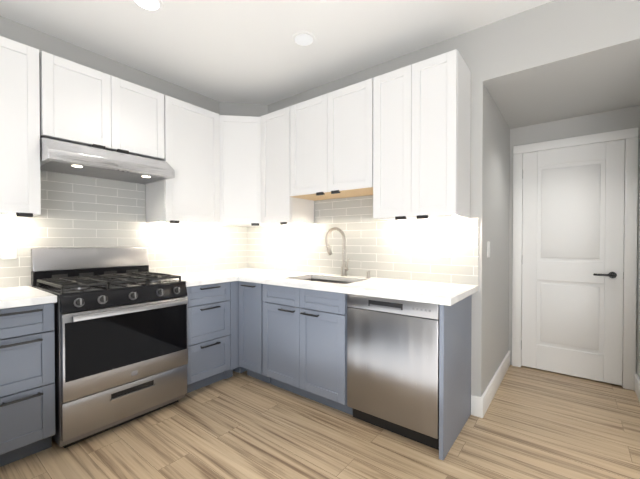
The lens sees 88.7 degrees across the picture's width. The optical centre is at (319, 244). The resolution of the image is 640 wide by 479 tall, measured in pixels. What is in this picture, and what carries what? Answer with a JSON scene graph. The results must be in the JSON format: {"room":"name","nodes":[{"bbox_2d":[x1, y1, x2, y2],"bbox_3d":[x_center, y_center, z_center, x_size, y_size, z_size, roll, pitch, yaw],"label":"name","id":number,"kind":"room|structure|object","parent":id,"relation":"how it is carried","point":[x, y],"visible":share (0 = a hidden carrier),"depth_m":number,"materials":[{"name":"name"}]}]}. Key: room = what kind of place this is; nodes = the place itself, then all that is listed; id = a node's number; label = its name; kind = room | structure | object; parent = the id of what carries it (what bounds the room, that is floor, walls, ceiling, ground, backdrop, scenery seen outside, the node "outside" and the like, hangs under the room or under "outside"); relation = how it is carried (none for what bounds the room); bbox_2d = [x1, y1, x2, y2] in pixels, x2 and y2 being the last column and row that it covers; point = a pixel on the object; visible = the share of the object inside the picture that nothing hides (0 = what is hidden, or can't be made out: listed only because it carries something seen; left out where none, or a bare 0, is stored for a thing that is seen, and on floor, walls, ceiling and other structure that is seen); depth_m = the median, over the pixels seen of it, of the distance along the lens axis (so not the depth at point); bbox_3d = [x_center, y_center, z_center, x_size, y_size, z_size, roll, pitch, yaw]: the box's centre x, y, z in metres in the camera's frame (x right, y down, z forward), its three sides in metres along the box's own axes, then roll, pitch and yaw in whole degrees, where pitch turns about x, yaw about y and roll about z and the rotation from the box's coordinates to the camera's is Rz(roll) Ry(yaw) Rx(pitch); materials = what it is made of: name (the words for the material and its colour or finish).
{"room":"kitchen","nodes":[
{"label":"kitchen","id":0,"kind":"room"},
{"bbox_2d":[0,16,240,286],"bbox_3d":[-2.036,-0.149,2.277,0.120,2.670,6.450,1,1,38],"label":"wall","id":1,"kind":"structure","parent":0,"point":[24,34],"depth_m":2.56,"materials":[{"name":"grey paint"}]},
{"bbox_2d":[0,36,40,216],"bbox_3d":[-1.991,-0.681,1.936,0.342,1.028,0.455,1,1,38],"label":"upper cabinet","id":2,"kind":"object","parent":1,"relation":"attached to","point":[20,189],"visible":1,"depth_m":1.94,"materials":[{"name":"white wood"}]},
{"bbox_2d":[39,51,164,159],"bbox_3d":[-1.612,-0.934,2.423,0.342,0.533,0.767,1,1,38],"label":"upper cabinet","id":3,"kind":"object","parent":1,"relation":"attached to","point":[80,104],"visible":0.92,"depth_m":2.26,"materials":[{"name":"white wood"}]},
{"bbox_2d":[40,137,174,183],"bbox_3d":[-1.555,-0.585,2.380,0.490,0.152,0.773,1,1,38],"label":"range hood","id":4,"kind":"object","parent":3,"relation":"attached to","point":[58,156],"visible":0.92,"depth_m":2.22,"materials":[{"name":"silver metal"}]},
{"bbox_2d":[0,171,247,287],"bbox_3d":[-1.569,-0.190,2.775,0.007,0.930,2.370,1,1,38],"label":"backsplash","id":5,"kind":"structure","parent":1,"relation":"attached to","point":[82,212],"depth_m":2.61,"materials":[{"name":"tile"}]},
{"bbox_2d":[2,242,16,258],"bbox_3d":[-2.042,0.037,2.152,0.010,0.116,0.072,1,1,38],"label":"electrical outlet","id":6,"kind":"object","parent":5,"relation":"attached to","point":[9,250],"visible":1,"depth_m":2.15,"materials":[{"name":"white plastic"}]},
{"bbox_2d":[146,95,219,224],"bbox_3d":[-1.218,-0.693,2.934,0.342,1.028,0.512,1,1,38],"label":"upper cabinet","id":7,"kind":"object","parent":1,"relation":"attached to","point":[189,193],"visible":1,"depth_m":2.80,"materials":[{"name":"white wood"}]},
{"bbox_2d":[219,102,267,116],"bbox_3d":[-0.808,-1.356,3.475,0.340,0.283,0.370,1,1,38],"label":"wall","id":8,"kind":"structure","parent":0,"point":[240,109],"depth_m":3.47,"materials":[{"name":"grey paint"}]},
{"bbox_2d":[0,0,553,104],"bbox_3d":[-0.419,-1.510,0.169,5.240,0.100,5.120,1,1,38],"label":"ceiling","id":9,"kind":"structure","parent":0,"point":[242,51],"depth_m":2.30,"materials":[{"name":"white paint"}]},
{"bbox_2d":[131,0,163,11],"bbox_3d":[-1.051,-1.477,1.989,0.184,0.007,0.184,1,1,38],"label":"recessed light","id":10,"kind":"object","parent":9,"relation":"in","point":[152,5],"visible":1,"depth_m":2.01,"materials":[{"name":"white paint"}]},
{"bbox_2d":[291,31,316,46],"bbox_3d":[-0.116,-1.481,2.366,0.184,0.007,0.184,1,1,38],"label":"recessed light","id":11,"kind":"object","parent":9,"relation":"in","point":[303,39],"visible":1,"depth_m":2.36,"materials":[{"name":"white paint"}]},
{"bbox_2d":[0,365,639,478],"bbox_3d":[-0.012,1.244,0.727,5.240,0.080,6.450,1,1,38],"label":"floor","id":12,"kind":"structure","parent":0,"point":[533,423],"depth_m":1.97,"materials":[{"name":"brown wood"}]},
{"bbox_2d":[0,303,54,466],"bbox_3d":[-1.825,0.758,1.925,0.651,0.864,0.295,1,1,38],"label":"base cabinet","id":13,"kind":"object","parent":12,"relation":"on","point":[27,380],"visible":0.96,"depth_m":1.77,"materials":[{"name":"grey"}]},
{"bbox_2d":[31,247,187,447],"bbox_3d":[-1.454,0.606,2.319,0.736,1.160,0.760,1,1,38],"label":"range","id":14,"kind":"object","parent":12,"relation":"on","point":[121,332],"visible":1,"depth_m":2.12,"materials":[{"name":"silver metal"}]},
{"bbox_2d":[186,282,230,393],"bbox_3d":[-1.128,0.748,2.827,0.651,0.864,0.425,1,1,38],"label":"base cabinet","id":15,"kind":"object","parent":12,"relation":"on","point":[209,356],"visible":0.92,"depth_m":2.65,"materials":[{"name":"grey"}]},
{"bbox_2d":[224,281,237,378],"bbox_3d":[-0.987,0.745,3.037,0.617,0.864,0.078,1,1,38],"label":"base cabinet","id":16,"kind":"object","parent":12,"relation":"on","point":[233,323],"visible":0.25,"depth_m":2.85,"materials":[{"name":"grey"}]},
{"bbox_2d":[233,281,246,372],"bbox_3d":[-0.772,0.742,3.312,0.619,0.864,0.617,1,1,38],"label":"base cabinet","id":17,"kind":"object","parent":12,"relation":"on","point":[239,369],"visible":0.07,"depth_m":2.88,"materials":[{"name":"grey"}]},
{"bbox_2d":[239,281,270,383],"bbox_3d":[-0.421,0.746,3.019,0.290,0.864,0.651,1,1,38],"label":"base cabinet","id":18,"kind":"object","parent":12,"relation":"on","point":[251,327],"visible":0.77,"depth_m":2.79,"materials":[{"name":"grey"}]},
{"bbox_2d":[263,279,353,414],"bbox_3d":[0.026,0.750,2.673,0.810,0.864,0.651,1,1,38],"label":"base cabinet","id":19,"kind":"object","parent":12,"relation":"on","point":[304,342],"visible":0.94,"depth_m":2.41,"materials":[{"name":"grey"}]},
{"bbox_2d":[347,294,438,449],"bbox_3d":[0.598,0.757,2.236,0.606,0.860,0.597,1,1,38],"label":"dishwasher","id":20,"kind":"object","parent":12,"relation":"on","point":[393,365],"visible":0.83,"depth_m":1.98,"materials":[{"name":"silver metal"}]},
{"bbox_2d":[439,295,471,459],"bbox_3d":[0.858,0.757,2.050,0.025,0.864,0.617,1,1,38],"label":"end panel","id":21,"kind":"object","parent":12,"relation":"on","point":[454,366],"visible":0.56,"depth_m":1.95,"materials":[{"name":"wood"}]},
{"bbox_3d":[-1.742,0.768,1.085,1.812,0.864,0.638,1,1,38],"label":"base cabinet","id":22,"kind":"object","parent":12,"relation":"on","visible":0},
{"bbox_2d":[0,286,56,308],"bbox_3d":[-1.864,0.306,1.877,0.647,0.040,0.420,1,1,38],"label":"countertop","id":23,"kind":"structure","parent":22,"relation":"on","point":[11,297],"depth_m":1.81,"materials":[{"name":"white stone"}]},
{"bbox_2d":[171,272,235,286],"bbox_3d":[-1.123,0.295,2.835,0.647,0.040,0.458,1,1,38],"label":"countertop","id":24,"kind":"structure","parent":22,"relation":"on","point":[193,278],"depth_m":2.75,"materials":[{"name":"white stone"}]},
{"bbox_2d":[203,268,477,305],"bbox_3d":[-0.066,0.296,2.744,2.430,0.040,0.648,1,1,38],"label":"countertop","id":25,"kind":"structure","parent":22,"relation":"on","point":[449,294],"depth_m":2.31,"materials":[{"name":"white stone"}]},
{"bbox_2d":[305,279,352,283],"bbox_3d":[0.049,0.417,2.675,0.628,0.199,0.388,1,1,38],"label":"sink","id":26,"kind":"object","parent":25,"relation":"in","point":[330,281],"visible":0.02,"depth_m":2.89,"materials":[{"name":"silver metal"}]},
{"bbox_2d":[325,227,348,275],"bbox_3d":[0.155,0.062,2.797,0.128,0.423,0.226,1,1,38],"label":"faucet","id":27,"kind":"object","parent":25,"relation":"on","point":[344,269],"visible":1,"depth_m":2.83,"materials":[{"name":"silver metal"}]},
{"bbox_2d":[254,27,639,396],"bbox_3d":[1.603,-0.154,2.698,5.120,2.670,1.330,1,1,38],"label":"wall","id":28,"kind":"structure","parent":0,"point":[489,167],"depth_m":2.47,"materials":[{"name":"grey paint"}]},
{"bbox_2d":[203,115,278,226],"bbox_3d":[-0.773,-0.697,3.291,0.610,1.028,0.610,1,1,38],"label":"upper cabinet","id":29,"kind":"object","parent":28,"relation":"attached to","point":[240,165],"visible":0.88,"depth_m":3.08,"materials":[{"name":"white wood"}]},
{"bbox_2d":[261,106,313,224],"bbox_3d":[-0.308,-0.695,3.101,0.374,1.028,0.342,1,1,38],"label":"upper cabinet","id":30,"kind":"object","parent":28,"relation":"attached to","point":[280,205],"visible":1,"depth_m":2.97,"materials":[{"name":"white wood"}]},
{"bbox_2d":[290,78,372,200],"bbox_3d":[0.162,-0.804,2.737,0.805,0.801,0.342,1,1,38],"label":"upper cabinet","id":31,"kind":"object","parent":28,"relation":"attached to","point":[331,145],"visible":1,"depth_m":2.57,"materials":[{"name":"white wood"}]},
{"bbox_2d":[248,196,478,284],"bbox_3d":[0.129,-0.070,2.993,2.430,0.686,0.008,1,1,38],"label":"backsplash","id":32,"kind":"structure","parent":28,"relation":"attached to","point":[402,250],"depth_m":2.77,"materials":[{"name":"tile"}]},
{"bbox_2d":[373,49,470,220],"bbox_3d":[0.711,-0.685,2.313,0.575,1.028,0.342,1,1,38],"label":"upper cabinet","id":33,"kind":"object","parent":28,"relation":"attached to","point":[421,139],"visible":1,"depth_m":2.15,"materials":[{"name":"white wood"}]},
{"bbox_2d":[487,241,489,256],"bbox_3d":[1.236,0.035,2.396,0.012,0.116,0.072,1,1,38],"label":"light switch","id":34,"kind":"object","parent":28,"relation":"attached to","point":[488,248],"visible":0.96,"depth_m":2.38,"materials":[{"name":"white plastic"}]},
{"bbox_2d":[475,351,509,417],"bbox_3d":[1.472,1.111,2.728,0.036,0.140,1.226,1,1,38],"label":"baseboard","id":35,"kind":"structure","parent":28,"relation":"attached to","point":[480,406],"depth_m":2.46,"materials":[{"name":"white paint"}]},
{"bbox_2d":[634,373,639,402],"bbox_3d":[2.195,1.117,2.185,0.016,0.140,1.200,1,1,38],"label":"baseboard","id":36,"kind":"structure","parent":28,"relation":"attached to","point":[636,379],"depth_m":2.54,"materials":[{"name":"white paint"}]},
{"bbox_2d":[483,0,639,128],"bbox_3d":[1.875,-1.301,2.474,0.910,0.370,1.330,1,1,38],"label":"soffit","id":37,"kind":"structure","parent":0,"point":[554,60],"depth_m":2.10,"materials":[{"name":"grey paint"}]},
{"bbox_2d":[509,106,639,372],"bbox_3d":[2.246,0.028,2.968,0.910,2.300,0.120,1,1,38],"label":"wall","id":38,"kind":"structure","parent":0,"point":[615,120],"depth_m":2.91,"materials":[{"name":"grey paint"}]},
{"bbox_2d":[521,139,624,385],"bbox_3d":[2.218,0.149,2.916,0.723,2.035,0.100,1,1,38],"label":"hall door","id":39,"kind":"structure","parent":38,"relation":"in","point":[572,255],"depth_m":2.90,"materials":[{"name":"white paint"}]},
{"bbox_2d":[512,127,637,389],"bbox_3d":[2.243,0.116,2.947,0.870,2.124,0.118,1,1,38],"label":"door frame","id":40,"kind":"structure","parent":38,"relation":"attached to","point":[630,136],"depth_m":2.68,"materials":[{"name":"white paint"}]}
]}

